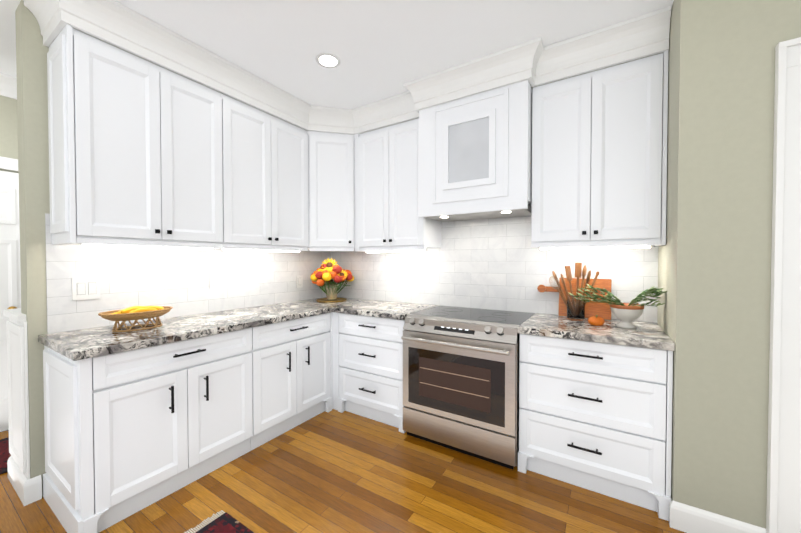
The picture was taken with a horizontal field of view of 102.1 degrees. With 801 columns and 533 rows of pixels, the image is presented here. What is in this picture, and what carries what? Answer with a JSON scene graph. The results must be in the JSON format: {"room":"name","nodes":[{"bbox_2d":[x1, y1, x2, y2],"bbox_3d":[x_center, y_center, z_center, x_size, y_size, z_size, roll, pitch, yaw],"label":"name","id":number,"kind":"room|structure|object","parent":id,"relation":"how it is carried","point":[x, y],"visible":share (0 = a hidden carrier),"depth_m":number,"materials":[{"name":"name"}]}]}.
{"room":"kitchen","nodes":[
{"label":"kitchen","id":0,"kind":"room"},
{"bbox_2d":[0,95,18,172],"bbox_3d":[-3.573,-0.069,1.825,0.150,2.740,6.800,1,1,32],"label":"wall","id":1,"kind":"structure","parent":0,"point":[8,130],"depth_m":2.51,"materials":[{"name":"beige paint"}]},
{"bbox_2d":[0,72,16,99],"bbox_3d":[-3.373,-1.370,1.884,0.100,0.139,6.150,1,1,32],"label":"crown molding","id":2,"kind":"structure","parent":1,"relation":"attached to","point":[8,85],"depth_m":2.48,"materials":[{"name":"white wood"}]},
{"bbox_2d":[0,156,20,431],"bbox_3d":[-3.272,0.228,2.284,0.177,2.130,0.990,1,1,32],"label":"door","id":3,"kind":"structure","parent":1,"relation":"attached to","point":[10,285],"depth_m":2.52,"materials":[{"name":"white wood"}]},
{"bbox_2d":[15,0,306,496],"bbox_3d":[-1.487,-0.085,2.797,0.150,2.740,2.335,1,1,32],"label":"wall","id":4,"kind":"structure","parent":0,"point":[32,50],"depth_m":1.80,"materials":[{"name":"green paint"}]},
{"bbox_2d":[3,308,29,479],"bbox_3d":[-2.204,0.782,1.947,0.436,1.035,0.172,1,1,32],"label":"trim","id":5,"kind":"structure","parent":4,"relation":"attached to","point":[18,388],"depth_m":1.84,"materials":[{"name":"white wood"}]},
{"bbox_2d":[7,456,33,505],"bbox_3d":[-2.224,1.235,1.884,0.437,0.130,0.023,1,1,32],"label":"baseboard","id":6,"kind":"structure","parent":4,"relation":"attached to","point":[23,487],"depth_m":1.81,"materials":[{"name":"white wood"}]},
{"bbox_2d":[47,24,75,244],"bbox_3d":[-1.842,-0.680,1.753,0.341,1.115,0.034,1,1,32],"label":"upper cabinet","id":7,"kind":"object","parent":4,"relation":"attached to","point":[61,140],"depth_m":1.68,"materials":[{"name":"white wood"}]},
{"bbox_2d":[24,0,671,134],"bbox_3d":[-0.249,-1.338,1.806,2.972,0.198,1.992,1,1,32],"label":"crown molding","id":8,"kind":"structure","parent":7,"relation":"attached to","point":[535,62],"depth_m":2.13,"materials":[{"name":"white wood"}]},
{"bbox_2d":[73,28,222,247],"bbox_3d":[-1.613,-0.686,2.084,0.376,1.115,0.768,1,1,32],"label":"upper cabinet","id":9,"kind":"object","parent":4,"relation":"attached to","point":[148,150],"visible":0.98,"depth_m":1.93,"materials":[{"name":"white wood"}]},
{"bbox_2d":[45,213,330,333],"bbox_3d":[-1.403,0.045,2.786,0.006,0.720,2.256,1,1,32],"label":"wall tiles","id":10,"kind":"structure","parent":4,"relation":"attached to","point":[177,280],"depth_m":2.35,"materials":[{"name":"white tile"}]},
{"bbox_2d":[72,277,99,299],"bbox_3d":[-1.907,0.134,1.967,0.013,0.132,0.126,1,1,32],"label":"switch plate","id":11,"kind":"object","parent":10,"relation":"attached to","point":[85,288],"visible":1,"depth_m":1.96,"materials":[{"name":"white plastic"}]},
{"bbox_2d":[296,275,302,287],"bbox_3d":[-1.043,0.155,3.346,0.011,0.126,0.080,1,1,32],"label":"electrical outlet plate","id":12,"kind":"object","parent":10,"relation":"attached to","point":[299,281],"visible":1,"depth_m":3.34,"materials":[{"name":"white plastic"}]},
{"bbox_2d":[221,93,308,250],"bbox_3d":[-1.197,-0.697,2.748,0.376,1.115,0.796,1,1,32],"label":"upper cabinet","id":13,"kind":"object","parent":4,"relation":"attached to","point":[265,176],"visible":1,"depth_m":2.61,"materials":[{"name":"white wood"}]},
{"bbox_2d":[0,0,673,133],"bbox_3d":[-0.076,-1.484,1.495,6.800,0.100,3.600,1,1,32],"label":"ceiling","id":14,"kind":"structure","parent":0,"point":[381,49],"depth_m":1.99,"materials":[{"name":"white paint"}]},
{"bbox_2d":[316,53,339,67],"bbox_3d":[-0.508,-1.444,2.275,0.170,0.004,0.170,1,1,32],"label":"recessed light","id":15,"kind":"object","parent":14,"relation":"in","point":[327,60],"visible":1,"depth_m":2.27,"materials":[{"name":"white plastic"}]},
{"bbox_2d":[0,409,685,532],"bbox_3d":[-0.926,1.379,0.188,6.800,0.100,6.800,1,1,32],"label":"floor","id":16,"kind":"structure","parent":0,"point":[334,471],"depth_m":1.83,"materials":[{"name":"brown wood"}]},
{"bbox_2d":[0,437,10,474],"bbox_3d":[-3.261,1.303,1.357,0.600,0.011,4.300,1,1,32],"label":"rug","id":17,"kind":"object","parent":16,"relation":"on","point":[5,454],"depth_m":2.21,"materials":[{"name":"red fabric"}]},
{"bbox_2d":[92,328,252,532],"bbox_3d":[-1.487,0.858,2.047,0.657,0.879,0.827,1,1,32],"label":"base cabinet","id":18,"kind":"object","parent":16,"relation":"on","point":[170,418],"visible":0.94,"depth_m":1.80,"materials":[{"name":"white wood"}]},
{"bbox_2d":[184,510,253,532],"bbox_3d":[-0.941,1.321,0.309,1.555,0.011,2.390,1,1,32],"label":"kitchen rug","id":19,"kind":"object","parent":16,"relation":"on","point":[226,522],"visible":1,"depth_m":1.61,"materials":[{"name":"red fabric"}]},
{"bbox_2d":[250,313,330,450],"bbox_3d":[-1.066,0.847,2.719,0.657,0.879,0.755,1,1,32],"label":"base cabinet","id":20,"kind":"object","parent":16,"relation":"on","point":[291,381],"visible":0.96,"depth_m":2.51,"materials":[{"name":"white wood"}]},
{"bbox_2d":[324,312,345,411],"bbox_3d":[-0.711,0.836,3.321,0.616,0.880,0.642,1,1,32],"label":"base cabinet","id":21,"kind":"object","parent":16,"relation":"on","point":[334,401],"depth_m":2.89,"materials":[{"name":"white wood"}]},
{"bbox_2d":[38,297,377,360],"bbox_3d":[-1.131,0.388,2.598,0.660,0.040,2.293,1,1,32],"label":"countertop","id":22,"kind":"structure","parent":21,"relation":"on","point":[76,345],"depth_m":1.98,"materials":[{"name":"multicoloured stone"}]},
{"bbox_2d":[98,306,172,331],"bbox_3d":[-1.600,0.310,1.975,0.244,0.136,0.364,1,1,32],"label":"fruit basket","id":23,"kind":"object","parent":22,"relation":"on","point":[136,313],"visible":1,"depth_m":1.93,"materials":[{"name":"wicker"}]},
{"bbox_2d":[310,258,353,301],"bbox_3d":[-0.726,0.133,3.373,0.447,0.443,0.455,1,1,32],"label":"flower vase","id":24,"kind":"object","parent":22,"relation":"on","point":[328,271],"visible":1,"depth_m":3.30,"materials":[{"name":"multicoloured plant"}]},
{"bbox_2d":[339,313,404,427],"bbox_3d":[-0.104,0.843,2.931,0.686,0.879,0.657,1,1,32],"label":"base cabinet","id":25,"kind":"object","parent":16,"relation":"on","point":[370,367],"visible":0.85,"depth_m":2.68,"materials":[{"name":"white wood"}]},
{"bbox_2d":[334,300,438,319],"bbox_3d":[-0.110,0.382,2.932,0.714,0.040,0.643,1,1,32],"label":"countertop","id":26,"kind":"structure","parent":25,"relation":"on","point":[382,309],"depth_m":2.81,"materials":[{"name":"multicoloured stone"}]},
{"bbox_2d":[401,306,534,469],"bbox_3d":[0.523,0.830,2.490,0.834,0.919,0.721,1,1,32],"label":"range","id":27,"kind":"object","parent":16,"relation":"on","point":[461,379],"visible":0.94,"depth_m":2.22,"materials":[{"name":"silver metal"}]},
{"bbox_2d":[519,334,666,511],"bbox_3d":[1.213,0.857,2.105,0.731,0.879,0.657,1,1,32],"label":"base cabinet","id":28,"kind":"object","parent":16,"relation":"on","point":[592,416],"visible":0.94,"depth_m":1.84,"materials":[{"name":"white wood"}]},
{"bbox_2d":[517,313,674,350],"bbox_3d":[1.223,0.397,2.095,0.759,0.040,0.643,1,1,32],"label":"countertop","id":29,"kind":"structure","parent":28,"relation":"on","point":[653,335],"depth_m":1.92,"materials":[{"name":"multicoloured stone"}]},
{"bbox_2d":[549,263,598,320],"bbox_3d":[1.211,0.173,2.271,0.312,0.401,0.122,1,1,32],"label":"utensil holder","id":30,"kind":"object","parent":29,"relation":"on","point":[575,309],"visible":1,"depth_m":2.24,"materials":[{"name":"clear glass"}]},
{"bbox_2d":[537,278,611,319],"bbox_3d":[1.269,0.228,2.389,0.480,0.283,0.063,1,1,32],"label":"cutting board","id":31,"kind":"object","parent":29,"relation":"on","point":[594,309],"visible":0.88,"depth_m":2.32,"materials":[{"name":"brown wood"}]},
{"bbox_2d":[588,315,604,325],"bbox_3d":[1.253,0.344,2.074,0.092,0.067,0.089,1,1,32],"label":"pumpkin","id":32,"kind":"object","parent":29,"relation":"on","point":[597,321],"visible":1,"depth_m":2.04,"materials":[{"name":"orange"}]},
{"bbox_2d":[568,283,666,328],"bbox_3d":[1.353,0.246,2.038,0.531,0.264,0.189,1,1,32],"label":"bowl","id":33,"kind":"object","parent":29,"relation":"on","point":[626,314],"visible":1,"depth_m":1.98,"materials":[{"name":"white ceramic"}]},
{"bbox_2d":[360,53,659,133],"bbox_3d":[0.499,-0.089,3.018,3.280,2.740,0.150,1,1,32],"label":"wall","id":34,"kind":"structure","parent":0,"point":[547,83],"depth_m":2.41,"materials":[{"name":"white paint"}]},
{"bbox_2d":[307,131,354,250],"bbox_3d":[-0.699,-0.706,3.287,0.646,1.115,0.642,1,1,32],"label":"upper cabinet","id":35,"kind":"object","parent":34,"relation":"attached to","point":[331,189],"visible":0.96,"depth_m":3.05,"materials":[{"name":"white wood"}]},
{"bbox_2d":[355,134,365,251],"bbox_3d":[-0.329,-0.705,3.233,0.043,1.115,0.341,1,1,32],"label":"upper cabinet","id":36,"kind":"object","parent":34,"relation":"attached to","point":[356,135],"depth_m":3.09,"materials":[{"name":"white wood"}]},
{"bbox_2d":[82,244,649,252],"bbox_3d":[-0.107,-0.118,1.878,2.655,0.012,1.915,1,1,32],"label":"led strip","id":37,"kind":"object","parent":36,"relation":"attached to","point":[158,247],"visible":1,"depth_m":2.15,"materials":[{"name":"white plastic"}]},
{"bbox_2d":[358,118,440,250],"bbox_3d":[-0.020,-0.702,3.018,0.708,1.115,0.376,1,1,32],"label":"upper cabinet","id":38,"kind":"object","parent":34,"relation":"attached to","point":[389,219],"visible":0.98,"depth_m":2.87,"materials":[{"name":"white wood"}]},
{"bbox_2d":[418,80,531,221],"bbox_3d":[0.610,-0.824,2.562,0.830,0.855,0.467,1,1,32],"label":"range hood","id":39,"kind":"object","parent":34,"relation":"attached to","point":[475,157],"visible":0.98,"depth_m":2.34,"materials":[{"name":"white wood"}]},
{"bbox_2d":[331,216,657,322],"bbox_3d":[0.457,-0.033,2.953,2.980,0.870,0.006,1,1,32],"label":"wall tile","id":40,"kind":"structure","parent":34,"relation":"attached to","point":[501,264],"depth_m":2.76,"materials":[{"name":"white tile"}]},
{"bbox_2d":[531,53,662,247],"bbox_3d":[1.295,-0.688,2.193,0.713,1.115,0.376,1,1,32],"label":"upper cabinet","id":41,"kind":"object","parent":34,"relation":"attached to","point":[596,158],"visible":1,"depth_m":2.04,"materials":[{"name":"white wood"}]},
{"bbox_2d":[654,50,668,246],"bbox_3d":[1.616,-0.685,2.012,0.021,1.115,0.341,1,1,32],"label":"filler strip","id":42,"kind":"object","parent":34,"relation":"attached to","point":[665,55],"depth_m":1.87,"materials":[{"name":"white wood"}]},
{"bbox_2d":[657,0,722,512],"bbox_3d":[1.609,-0.069,1.843,0.150,2.740,0.660,1,1,32],"label":"wall","id":43,"kind":"structure","parent":0,"point":[688,257],"depth_m":1.57,"materials":[{"name":"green paint"}]},
{"bbox_2d":[714,0,800,528],"bbox_3d":[2.414,-0.056,1.038,2.070,2.740,0.150,1,1,32],"label":"wall","id":44,"kind":"structure","parent":0,"point":[755,33],"depth_m":1.48,"materials":[{"name":"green paint"}]},
{"bbox_2d":[669,500,766,532],"bbox_3d":[1.495,1.241,1.537,0.335,0.130,0.017,1,1,32],"label":"baseboard","id":45,"kind":"structure","parent":44,"relation":"attached to","point":[686,518],"depth_m":1.56,"materials":[{"name":"white wood"}]},
{"bbox_2d":[766,37,800,532],"bbox_3d":[2.477,0.180,0.982,1.900,2.270,0.186,1,1,32],"label":"door frame","id":46,"kind":"structure","parent":44,"relation":"attached to","point":[783,511],"depth_m":1.39,"materials":[{"name":"white wood"}]}
]}

